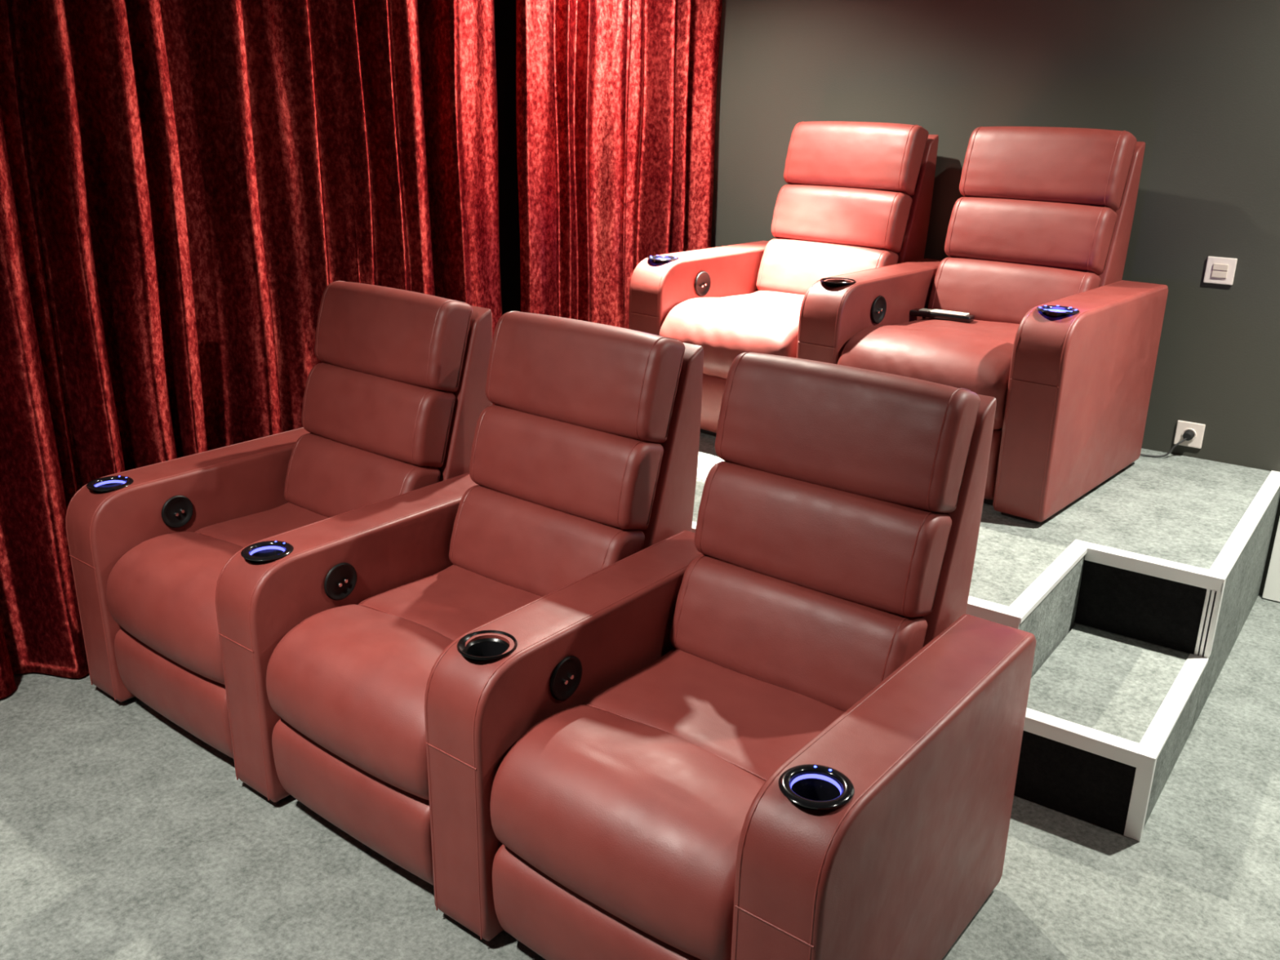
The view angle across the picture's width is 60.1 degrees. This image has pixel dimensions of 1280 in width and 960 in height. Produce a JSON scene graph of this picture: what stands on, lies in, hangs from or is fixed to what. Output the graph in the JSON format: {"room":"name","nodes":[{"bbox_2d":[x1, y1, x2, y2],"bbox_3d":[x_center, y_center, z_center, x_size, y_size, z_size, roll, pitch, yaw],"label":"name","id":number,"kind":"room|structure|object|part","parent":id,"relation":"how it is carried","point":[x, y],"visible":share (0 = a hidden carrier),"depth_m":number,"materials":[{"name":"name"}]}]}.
{"room":"home theater","nodes":[
{"label":"home theater","id":0,"kind":"room"},
{"bbox_2d":[493,0,520,315],"bbox_3d":[-2.263,-0.655,2.886,0.120,2.800,6.720,14,23,34],"label":"wall","id":1,"kind":"structure","parent":0,"point":[504,11],"depth_m":4.92,"materials":[{"name":"grey paint"}]},
{"bbox_2d":[0,595,1279,959],"bbox_3d":[-0.317,1.144,1.897,4.850,0.100,6.600,14,23,34],"label":"floor","id":2,"kind":"structure","parent":0,"point":[125,834],"depth_m":2.54,"materials":[{"name":"grey carpet"}]},
{"bbox_2d":[65,280,492,758],"bbox_3d":[-1.008,0.046,3.168,0.736,1.124,0.966,15,24,36],"label":"recliner","id":3,"kind":"object","parent":2,"relation":"on","point":[393,405],"visible":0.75,"depth_m":3.10,"materials":[{"name":"leather"}]},
{"bbox_3d":[-1.309,0.090,3.128,0.008,0.095,0.095,15,24,36],"label":"control panel","id":4,"kind":"part","parent":3,"relation":"part of","materials":[{"name":"black plastic"}]},
{"bbox_3d":[-1.257,0.219,3.390,0.160,0.615,0.876,15,24,36],"label":"armrest","id":5,"kind":"part","parent":3,"relation":"part of","materials":[{"name":"leather"}]},
{"bbox_2d":[106,502,328,684],"bbox_3d":[-1.012,0.271,3.104,0.568,0.261,0.756,15,24,36],"label":"seat cushion","id":6,"kind":"object","parent":3,"relation":"on","point":[162,575],"depth_m":2.92,"materials":[{"name":"leather"}]},
{"bbox_2d":[284,433,440,517],"bbox_3d":[-0.829,0.025,3.268,0.550,0.246,0.186,15,24,36],"label":"cushion","id":7,"kind":"object","parent":3,"relation":"on","point":[326,475],"depth_m":3.21,"materials":[{"name":"leather"}]},
{"bbox_2d":[301,363,455,467],"bbox_3d":[-0.778,-0.194,3.256,0.550,0.239,0.170,15,24,36],"label":"cushion","id":8,"kind":"object","parent":3,"relation":"on","point":[380,419],"depth_m":3.15,"materials":[{"name":"leather"}]},
{"bbox_2d":[314,281,472,392],"bbox_3d":[-0.730,-0.424,3.237,0.550,0.271,0.179,15,24,36],"label":"cushion","id":9,"kind":"object","parent":3,"relation":"on","point":[397,340],"depth_m":3.13,"materials":[{"name":"leather"}]},
{"bbox_3d":[-0.724,-0.118,3.343,0.550,0.836,0.270,15,24,36],"label":"backrest","id":10,"kind":"part","parent":3,"relation":"part of","materials":[{"name":"leather"}]},
{"bbox_2d":[215,311,703,884],"bbox_3d":[-0.429,0.204,2.735,0.736,1.124,0.966,15,24,36],"label":"recliner","id":11,"kind":"object","parent":2,"relation":"on","point":[333,631],"visible":0.82,"depth_m":2.67,"materials":[{"name":"leather"}]},
{"bbox_3d":[-0.730,0.248,2.696,0.008,0.095,0.095,15,24,36],"label":"control panel","id":12,"kind":"part","parent":11,"relation":"part of","materials":[{"name":"black plastic"}]},
{"bbox_3d":[-0.678,0.377,2.957,0.160,0.615,0.876,15,24,36],"label":"armrest","id":13,"kind":"part","parent":11,"relation":"part of","materials":[{"name":"leather"}]},
{"bbox_2d":[266,564,541,799],"bbox_3d":[-0.433,0.429,2.671,0.568,0.261,0.756,15,24,36],"label":"seat cushion","id":14,"kind":"object","parent":11,"relation":"on","point":[348,666],"depth_m":2.49,"materials":[{"name":"leather"}]},
{"bbox_2d":[448,484,644,596],"bbox_3d":[-0.250,0.183,2.835,0.550,0.246,0.186,15,24,36],"label":"cushion","id":15,"kind":"object","parent":11,"relation":"on","point":[510,541],"depth_m":2.78,"materials":[{"name":"leather"}]},
{"bbox_2d":[469,404,663,529],"bbox_3d":[-0.199,-0.036,2.824,0.550,0.239,0.170,15,24,36],"label":"cushion","id":16,"kind":"object","parent":11,"relation":"on","point":[581,475],"depth_m":2.73,"materials":[{"name":"leather"}]},
{"bbox_2d":[484,311,684,443],"bbox_3d":[-0.151,-0.266,2.804,0.550,0.271,0.179,15,24,36],"label":"cushion","id":17,"kind":"object","parent":11,"relation":"on","point":[598,383],"depth_m":2.71,"materials":[{"name":"leather"}]},
{"bbox_3d":[-0.144,0.040,2.910,0.550,0.836,0.270,15,24,36],"label":"backrest","id":18,"kind":"part","parent":11,"relation":"part of","materials":[{"name":"leather"}]},
{"bbox_2d":[424,351,1036,959],"bbox_3d":[0.214,0.380,2.254,0.900,1.124,0.966,15,24,36],"label":"recliner","id":19,"kind":"object","parent":2,"relation":"on","point":[782,727],"visible":1,"depth_m":2.19,"materials":[{"name":"leather"}]},
{"bbox_3d":[-0.099,0.535,2.524,0.160,0.615,0.876,15,24,36],"label":"armrest","id":20,"kind":"part","parent":19,"relation":"part of","materials":[{"name":"leather"}]},
{"bbox_3d":[-0.151,0.406,2.263,0.008,0.095,0.095,15,24,36],"label":"control panel","id":21,"kind":"part","parent":19,"relation":"part of","materials":[{"name":"black plastic"}]},
{"bbox_2d":[489,647,844,959],"bbox_3d":[0.146,0.587,2.238,0.568,0.261,0.756,15,24,36],"label":"seat cushion","id":22,"kind":"object","parent":19,"relation":"on","point":[622,794],"depth_m":2.06,"materials":[{"name":"leather"}]},
{"bbox_2d":[670,554,927,711],"bbox_3d":[0.329,0.341,2.402,0.550,0.246,0.186,15,24,36],"label":"cushion","id":23,"kind":"object","parent":19,"relation":"on","point":[824,649],"depth_m":2.33,"materials":[{"name":"leather"}]},
{"bbox_2d":[694,461,951,617],"bbox_3d":[0.380,0.122,2.391,0.550,0.239,0.170,15,24,36],"label":"cushion","id":24,"kind":"object","parent":19,"relation":"on","point":[851,551],"depth_m":2.30,"materials":[{"name":"leather"}]},
{"bbox_2d":[715,351,980,513],"bbox_3d":[0.428,-0.108,2.372,0.550,0.271,0.179,15,24,36],"label":"cushion","id":25,"kind":"object","parent":19,"relation":"on","point":[874,442],"depth_m":2.29,"materials":[{"name":"leather"}]},
{"bbox_3d":[0.480,0.693,2.092,0.160,0.615,0.876,15,24,36],"label":"armrest","id":26,"kind":"part","parent":19,"relation":"part of","materials":[{"name":"leather"}]},
{"bbox_3d":[0.434,0.198,2.478,0.550,0.836,0.270,15,24,36],"label":"backrest","id":27,"kind":"part","parent":19,"relation":"part of","materials":[{"name":"leather"}]},
{"bbox_2d":[691,431,1279,729],"bbox_3d":[0.454,0.090,4.133,3.169,0.464,1.728,14,23,34],"label":"platform","id":28,"kind":"object","parent":2,"relation":"on","point":[1170,551],"visible":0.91,"depth_m":3.19,"materials":[{"name":"grey carpet"}]},
{"bbox_2d":[628,120,938,435],"bbox_3d":[0.528,-0.781,4.229,0.736,1.124,1.009,17,24,38],"label":"recliner","id":29,"kind":"object","parent":28,"relation":"on","point":[857,196],"visible":0.65,"depth_m":4.18,"materials":[{"name":"leather"}]},
{"bbox_3d":[0.301,-0.617,4.477,0.160,0.615,0.876,17,24,38],"label":"armrest","id":30,"kind":"part","parent":29,"relation":"part of","materials":[{"name":"leather"}]},
{"bbox_3d":[0.240,-0.748,4.218,0.008,0.095,0.095,17,24,38],"label":"control panel","id":31,"kind":"part","parent":29,"relation":"part of","materials":[{"name":"black plastic"}]},
{"bbox_2d":[659,290,804,378],"bbox_3d":[0.519,-0.561,4.165,0.570,0.280,0.803,17,24,38],"label":"seat cushion","id":32,"kind":"object","parent":29,"relation":"on","point":[726,324],"depth_m":3.91,"materials":[{"name":"leather"}]},
{"bbox_2d":[756,238,898,294],"bbox_3d":[0.726,-0.805,4.337,0.550,0.246,0.186,17,24,38],"label":"cushion","id":33,"kind":"object","parent":29,"relation":"on","point":[785,266],"depth_m":4.30,"materials":[{"name":"leather"}]},
{"bbox_2d":[771,184,912,253],"bbox_3d":[0.780,-1.023,4.323,0.550,0.239,0.170,17,24,38],"label":"cushion","id":34,"kind":"object","parent":29,"relation":"on","point":[862,219],"depth_m":4.23,"materials":[{"name":"leather"}]},
{"bbox_2d":[783,120,928,196],"bbox_3d":[0.831,-1.252,4.301,0.550,0.271,0.179,17,24,38],"label":"cushion","id":35,"kind":"object","parent":29,"relation":"on","point":[860,158],"depth_m":4.21,"materials":[{"name":"leather"}]},
{"bbox_3d":[0.837,-0.946,4.407,0.550,0.836,0.270,17,24,38],"label":"backrest","id":36,"kind":"part","parent":29,"relation":"part of","materials":[{"name":"leather"}]},
{"bbox_3d":[-0.202,0.043,3.527,2.766,0.004,0.046,14,23,34],"label":"edge trim","id":37,"kind":"part","parent":28,"relation":"part of","materials":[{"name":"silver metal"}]},
{"bbox_2d":[796,126,1168,524],"bbox_3d":[1.160,-0.593,3.709,0.900,1.124,1.009,17,24,38],"label":"recliner","id":38,"kind":"object","parent":28,"relation":"on","point":[1066,348],"visible":0.85,"depth_m":3.65,"materials":[{"name":"leather"}]},
{"bbox_3d":[0.871,-0.447,4.008,0.160,0.615,0.876,17,24,38],"label":"armrest","id":39,"kind":"part","parent":38,"relation":"part of","materials":[{"name":"leather"}]},
{"bbox_3d":[0.810,-0.577,3.749,0.008,0.095,0.095,17,24,38],"label":"control panel","id":40,"kind":"part","parent":38,"relation":"part of","materials":[{"name":"black plastic"}]},
{"bbox_2d":[837,317,1019,429],"bbox_3d":[1.089,-0.391,3.696,0.570,0.280,0.803,17,24,38],"label":"seat cushion","id":41,"kind":"object","parent":38,"relation":"on","point":[977,356],"depth_m":3.44,"materials":[{"name":"leather"}]},
{"bbox_2d":[909,308,974,322],"bbox_3d":[1.063,-0.583,3.894,0.220,0.024,0.056,13,22,32],"label":"remote control","id":42,"kind":"object","parent":38,"relation":"on","point":[926,313],"visible":1,"depth_m":3.87,"materials":[{"name":"black plastic"}]},
{"bbox_3d":[1.085,-0.587,3.878,0.130,0.005,0.046,13,22,32],"label":"plate","id":43,"kind":"part","parent":42,"relation":"part of","materials":[{"name":"silver metal"}]},
{"bbox_2d":[927,257,1100,324],"bbox_3d":[1.297,-0.635,3.868,0.550,0.246,0.186,17,24,38],"label":"cushion","id":44,"kind":"object","parent":38,"relation":"on","point":[993,290],"depth_m":3.82,"materials":[{"name":"leather"}]},
{"bbox_2d":[944,196,1117,275],"bbox_3d":[1.350,-0.853,3.854,0.550,0.239,0.170,17,24,38],"label":"cushion","id":45,"kind":"object","parent":38,"relation":"on","point":[1052,235],"depth_m":3.77,"materials":[{"name":"leather"}]},
{"bbox_2d":[959,126,1137,211],"bbox_3d":[1.401,-1.082,3.833,0.550,0.271,0.179,17,24,38],"label":"cushion","id":46,"kind":"object","parent":38,"relation":"on","point":[1071,169],"depth_m":3.75,"materials":[{"name":"leather"}]},
{"bbox_3d":[1.428,-0.281,3.550,0.160,0.615,0.876,17,24,38],"label":"armrest","id":47,"kind":"part","parent":38,"relation":"part of","materials":[{"name":"leather"}]},
{"bbox_3d":[1.407,-0.776,3.938,0.550,0.836,0.270,17,24,38],"label":"backrest","id":48,"kind":"part","parent":38,"relation":"part of","materials":[{"name":"leather"}]},
{"bbox_3d":[1.088,0.263,2.949,0.046,0.004,0.577,14,23,34],"label":"edge trim","id":49,"kind":"part","parent":28,"relation":"part of","materials":[{"name":"silver metal"}]},
{"bbox_3d":[1.397,0.216,3.101,0.356,0.004,0.046,14,23,34],"label":"edge trim","id":50,"kind":"part","parent":28,"relation":"part of","materials":[{"name":"silver metal"}]},
{"bbox_3d":[1.538,0.388,3.022,0.008,0.199,0.008,14,23,34],"label":"corner trim","id":51,"kind":"part","parent":28,"relation":"part of","materials":[{"name":"silver metal"}]},
{"bbox_3d":[1.886,0.118,3.411,0.046,0.004,1.150,14,23,34],"label":"edge trim","id":52,"kind":"part","parent":28,"relation":"part of","materials":[{"name":"silver metal"}]},
{"bbox_2d":[1013,623,1208,840],"bbox_3d":[1.233,0.639,2.932,0.354,0.228,0.619,14,23,34],"label":"carpeted step","id":53,"kind":"structure","parent":2,"relation":"on","point":[1109,717],"depth_m":2.75,"materials":[{"name":"grey carpet"}]},
{"bbox_3d":[1.047,0.601,2.690,0.307,0.004,0.046,14,23,34],"label":"edge trim","id":54,"kind":"part","parent":53,"relation":"part of","materials":[{"name":"silver metal"}]},
{"bbox_3d":[1.178,0.767,2.614,0.037,0.190,0.004,14,23,34],"label":"corner trim","id":55,"kind":"part","parent":53,"relation":"part of","materials":[{"name":"silver metal"}]},
{"bbox_3d":[1.358,0.564,2.811,0.046,0.004,0.618,14,23,34],"label":"edge trim","id":56,"kind":"part","parent":53,"relation":"part of","materials":[{"name":"silver metal"}]},
{"bbox_2d":[711,0,1279,595],"bbox_3d":[1.693,-0.982,4.031,4.850,2.800,0.120,14,23,34],"label":"wall","id":57,"kind":"structure","parent":0,"point":[1197,82],"depth_m":3.93,"materials":[{"name":"grey paint"}]},
{"bbox_2d":[1173,420,1205,448],"bbox_3d":[1.982,-0.164,3.989,0.092,0.090,0.014,14,23,34],"label":"wall socket","id":58,"kind":"object","parent":57,"relation":"attached to","point":[1198,429],"visible":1,"depth_m":3.98,"materials":[{"name":"beige plastic"}]},
{"bbox_2d":[1140,430,1194,457],"bbox_3d":[1.780,-0.153,4.045,0.438,0.099,0.075,10,21,24],"label":"plug","id":59,"kind":"object","parent":58,"relation":"in","point":[1188,435],"visible":0.68,"depth_m":3.97,"materials":[{"name":"black plastic"}]},
{"bbox_2d":[1203,256,1237,284],"bbox_3d":[1.992,-0.719,3.797,0.092,0.090,0.016,14,23,34],"label":"light switch","id":60,"kind":"object","parent":57,"relation":"attached to","point":[1219,270],"visible":1,"depth_m":3.79,"materials":[{"name":"beige plastic"}]},
{"bbox_2d":[1262,516,1279,601],"bbox_3d":[2.575,-0.460,3.393,0.828,2.046,0.074,14,23,34],"label":"door","id":61,"kind":"structure","parent":57,"relation":"in","point":[1272,586],"depth_m":3.92,"materials":[{"name":"white paint"}]},
{"bbox_3d":[-0.274,-1.410,1.021,4.850,0.100,6.600,14,23,34],"label":"ceiling","id":62,"kind":"structure","parent":0,"visible":0},
{"bbox_2d":[0,0,502,698],"bbox_3d":[-1.770,-0.631,2.890,0.236,2.552,3.609,17,25,39],"label":"curtain","id":63,"kind":"object","parent":62,"relation":"hanging from","point":[184,184],"visible":0.61,"depth_m":3.33,"materials":[{"name":"fabric"}]},
{"bbox_2d":[515,0,722,328],"bbox_3d":[-0.054,-1.378,4.437,0.246,2.089,1.062,14,23,34],"label":"curtain","id":64,"kind":"object","parent":62,"relation":"hanging from","point":[615,100],"visible":0.71,"depth_m":4.40,"materials":[{"name":"fabric"}]}
]}

